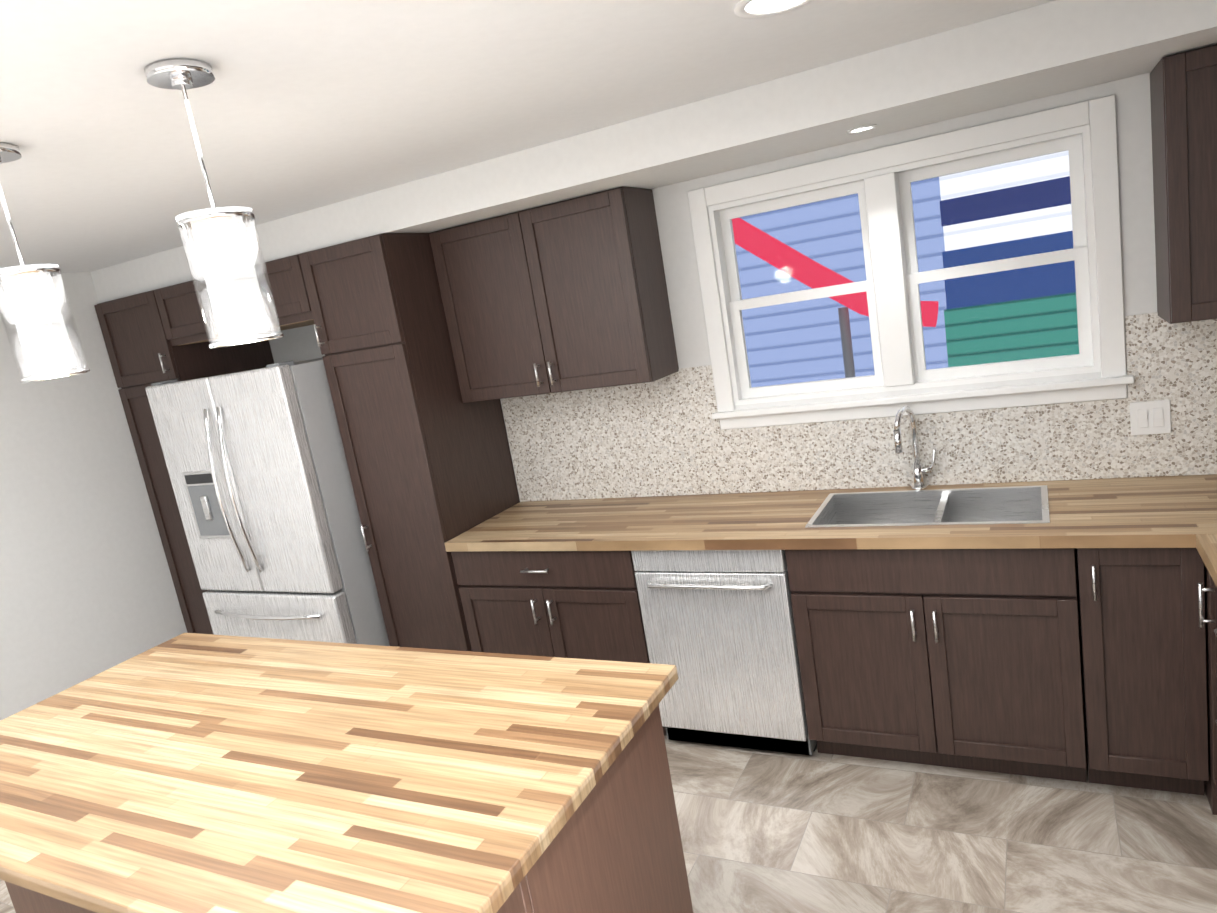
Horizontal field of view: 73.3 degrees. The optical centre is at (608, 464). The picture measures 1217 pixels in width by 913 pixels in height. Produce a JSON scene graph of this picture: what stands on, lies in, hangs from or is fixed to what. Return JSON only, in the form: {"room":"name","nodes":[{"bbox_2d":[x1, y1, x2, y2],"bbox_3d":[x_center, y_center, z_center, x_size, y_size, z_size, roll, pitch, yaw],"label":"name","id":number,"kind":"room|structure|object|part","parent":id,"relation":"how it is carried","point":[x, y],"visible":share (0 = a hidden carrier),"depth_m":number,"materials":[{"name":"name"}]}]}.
{"room":"kitchen","nodes":[
{"label":"kitchen","id":0,"kind":"room"},
{"bbox_2d":[0,272,186,720],"bbox_3d":[-3.829,0.865,2.134,0.120,2.420,7.040,-4,13,28],"label":"wall","id":1,"kind":"structure","parent":0,"point":[87,589],"depth_m":4.16,"materials":[{"name":"paint"}]},
{"bbox_2d":[0,0,1054,272],"bbox_3d":[-1.615,-0.503,0.601,5.610,0.100,7.040,-4,13,28],"label":"ceiling","id":2,"kind":"structure","parent":0,"point":[298,106],"depth_m":2.06,"materials":[{"name":"paint"}]},
{"bbox_2d":[0,142,89,382],"bbox_3d":[-1.419,-0.480,1.981,0.149,0.547,0.149,-4,13,28],"label":"pendant light","id":3,"kind":"object","parent":2,"relation":"hanging from","point":[45,345],"visible":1,"depth_m":1.97,"materials":[{"name":"white glass"}]},
{"bbox_2d":[144,58,283,348],"bbox_3d":[-0.810,-0.522,1.680,0.149,0.547,0.149,-4,13,28],"label":"pendant light","id":4,"kind":"object","parent":2,"relation":"hanging from","point":[229,273],"visible":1,"depth_m":1.66,"materials":[{"name":"white glass"}]},
{"bbox_2d":[734,0,813,17],"bbox_3d":[0.377,-1.030,1.817,0.196,0.006,0.196,-4,13,28],"label":"recessed light","id":5,"kind":"object","parent":2,"relation":"in","point":[754,8],"visible":0.98,"depth_m":1.85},
{"bbox_2d":[0,736,1216,912],"bbox_3d":[-1.204,1.924,1.092,5.610,0.080,7.040,-4,13,28],"label":"floor","id":6,"kind":"structure","parent":0,"point":[763,831],"depth_m":2.60,"materials":[{"name":"tile"}]},
{"bbox_2d":[5,881,95,912],"bbox_3d":[-1.198,1.150,2.473,1.012,0.874,0.611,-4,13,28],"label":"base cabinet","id":7,"kind":"object","parent":6,"relation":"on","point":[25,900],"depth_m":2.36,"materials":[{"name":"brown wood"}]},
{"bbox_2d":[0,633,677,912],"bbox_3d":[-0.912,0.708,2.076,1.945,0.040,1.040,-4,13,28],"label":"countertop","id":8,"kind":"structure","parent":7,"relation":"on","point":[194,773],"depth_m":1.84,"materials":[{"name":"beige wood"}]},
{"bbox_2d":[94,289,273,634],"bbox_3d":[-2.166,0.164,4.640,0.498,2.250,0.658,-4,13,28],"label":"pantry","id":9,"kind":"object","parent":6,"relation":"on","point":[143,353],"visible":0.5,"depth_m":4.35,"materials":[{"name":"brown wood"}]},
{"bbox_2d":[145,358,389,645],"bbox_3d":[-1.521,0.374,4.208,0.930,1.802,0.878,-4,13,28],"label":"refrigerator","id":10,"kind":"object","parent":6,"relation":"on","point":[258,469],"visible":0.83,"depth_m":3.79,"materials":[{"name":"silver metal"}]},
{"bbox_2d":[299,233,519,651],"bbox_3d":[-0.837,0.082,3.933,0.473,2.250,0.658,-4,13,28],"label":"pantry","id":11,"kind":"object","parent":6,"relation":"on","point":[428,459],"visible":0.81,"depth_m":3.64,"materials":[{"name":"brown wood"}]},
{"bbox_2d":[451,551,666,735],"bbox_3d":[-0.115,0.708,3.752,0.889,0.874,0.642,-4,13,28],"label":"base cabinet","id":12,"kind":"object","parent":6,"relation":"on","point":[576,604],"visible":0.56,"depth_m":3.45,"materials":[{"name":"brown wood"}]},
{"bbox_2d":[497,704,692,912],"bbox_3d":[-0.397,1.101,2.047,1.032,0.874,0.611,-4,13,28],"label":"base cabinet","id":13,"kind":"object","parent":6,"relation":"on","point":[615,846],"depth_m":1.79,"materials":[{"name":"brown wood"}]},
{"bbox_2d":[631,550,816,754],"bbox_3d":[0.544,0.673,3.385,0.602,0.870,0.634,-4,13,28],"label":"dishwasher","id":14,"kind":"object","parent":6,"relation":"on","point":[719,629],"visible":0.67,"depth_m":3.13,"materials":[{"name":"silver metal"}]},
{"bbox_2d":[785,548,1086,781],"bbox_3d":[1.223,0.626,3.041,0.903,0.874,0.642,-4,13,28],"label":"base cabinet","id":15,"kind":"object","parent":6,"relation":"on","point":[963,658],"visible":0.94,"depth_m":2.77,"materials":[{"name":"brown wood"}]},
{"bbox_2d":[445,474,1216,551],"bbox_3d":[0.897,0.197,3.090,3.346,0.040,0.633,-4,13,28],"label":"countertop","id":16,"kind":"structure","parent":15,"relation":"on","point":[1161,512],"depth_m":2.96,"materials":[{"name":"brown wood"}]},
{"bbox_2d":[893,406,935,489],"bbox_3d":[1.170,-0.054,3.111,0.128,0.345,0.195,-4,13,28],"label":"faucet","id":17,"kind":"object","parent":16,"relation":"on","point":[918,469],"visible":0.98,"depth_m":3.16,"materials":[{"name":"silver metal"}]},
{"bbox_2d":[805,485,1049,527],"bbox_3d":[1.171,0.251,2.992,0.784,0.205,0.434,-4,13,28],"label":"sink","id":18,"kind":"object","parent":16,"relation":"in","point":[1002,505],"visible":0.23,"depth_m":3.11,"materials":[{"name":"silver metal"}]},
{"bbox_2d":[1074,548,1208,794],"bbox_3d":[1.767,0.593,2.752,0.317,0.874,0.642,-4,13,28],"label":"base cabinet","id":19,"kind":"object","parent":6,"relation":"on","point":[1142,636],"visible":0.83,"depth_m":2.51,"materials":[{"name":"brown wood"}]},
{"bbox_2d":[1198,564,1216,814],"bbox_3d":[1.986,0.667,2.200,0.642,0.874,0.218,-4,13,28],"label":"base cabinet","id":20,"kind":"object","parent":6,"relation":"on","point":[1211,590],"visible":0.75,"depth_m":2.37,"materials":[{"name":"brown wood"}]},
{"bbox_3d":[0.503,1.502,-0.687,0.642,0.874,1.494,-4,13,28],"label":"drawers","id":21,"kind":"object","parent":6,"relation":"on","visible":0},
{"bbox_2d":[1196,534,1216,586],"bbox_3d":[1.026,0.723,0.379,0.633,0.040,4.184,-4,13,28],"label":"countertop","id":22,"kind":"structure","parent":21,"relation":"on","point":[1206,546],"depth_m":2.22,"materials":[{"name":"brown wood"}]},
{"bbox_2d":[90,0,1216,302],"bbox_3d":[-0.217,-1.148,3.305,5.366,0.166,0.578,-4,13,28],"label":"ceiling soffit","id":23,"kind":"structure","parent":0,"point":[1042,50],"depth_m":2.67,"materials":[{"name":"paint"}]},
{"bbox_2d":[846,124,876,133],"bbox_3d":[0.851,-1.127,2.752,0.100,0.006,0.100,-4,13,28],"label":"recessed light","id":24,"kind":"object","parent":23,"relation":"attached to","point":[861,129],"visible":0.96,"depth_m":2.75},
{"bbox_2d":[269,73,1156,501],"bbox_3d":[0.122,-0.146,3.828,5.370,2.420,0.120,-4,13,28],"label":"wall","id":25,"kind":"structure","parent":0,"point":[1135,197],"depth_m":2.99,"materials":[{"name":"paint"}]},
{"bbox_2d":[154,254,313,345],"bbox_3d":[-1.653,-0.828,4.098,1.016,0.287,0.642,-4,13,28],"label":"upper cabinet","id":26,"kind":"object","parent":25,"relation":"attached to","point":[181,314],"visible":0.29,"depth_m":3.92,"materials":[{"name":"brown wood"}]},
{"bbox_2d":[429,187,678,402],"bbox_3d":[-0.252,-0.711,3.583,0.958,0.770,0.348,-4,13,28],"label":"upper cabinet","id":27,"kind":"object","parent":25,"relation":"attached to","point":[567,295],"visible":1,"depth_m":3.43,"materials":[{"name":"brown wood"}]},
{"bbox_2d":[501,312,1216,501],"bbox_3d":[0.978,-0.179,3.305,3.330,0.573,0.008,-4,13,28],"label":"tile backsplash","id":28,"kind":"structure","parent":25,"relation":"attached to","point":[666,436],"depth_m":3.31,"materials":[{"name":"stone"}]},
{"bbox_2d":[1130,400,1170,435],"bbox_3d":[1.879,-0.160,2.836,0.118,0.118,0.010,-4,13,28],"label":"switch plate","id":29,"kind":"object","parent":28,"relation":"attached to","point":[1149,417],"visible":1,"depth_m":2.83,"materials":[{"name":"white plastic"}]},
{"bbox_2d":[687,95,1126,411],"bbox_3d":[1.086,-0.728,3.149,1.500,0.925,0.128,-4,13,28],"label":"window","id":30,"kind":"structure","parent":25,"relation":"in","point":[1101,181],"depth_m":3.07,"materials":[{"name":"white wood"}]},
{"bbox_3d":[1.103,-0.708,3.178,1.310,0.790,0.058,-4,13,28],"label":"window sash","id":31,"kind":"part","parent":30,"relation":"part of","materials":[{"name":"white wood"}]},
{"bbox_2d":[712,375,1133,429],"bbox_3d":[1.149,-0.231,3.209,1.540,0.080,0.095,-4,13,28],"label":"window sill","id":32,"kind":"structure","parent":25,"relation":"attached to","point":[1077,390],"depth_m":3.12,"materials":[{"name":"white wood"}]},
{"bbox_2d":[1150,44,1216,323],"bbox_3d":[1.857,-0.841,2.463,0.322,0.770,0.348,-4,13,28],"label":"upper cabinet","id":33,"kind":"object","parent":25,"relation":"attached to","point":[1183,92],"visible":1,"depth_m":2.41,"materials":[{"name":"brown wood"}]},
{"label":"outside","id":34,"kind":"structure","parent":0,"visible":0},
{"bbox_2d":[732,150,1078,386],"bbox_3d":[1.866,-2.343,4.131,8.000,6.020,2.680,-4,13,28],"label":"window panes","id":35,"kind":"structure","parent":34,"point":[995,342],"depth_m":4.90,"materials":[{"name":"clear glass"}]}
]}

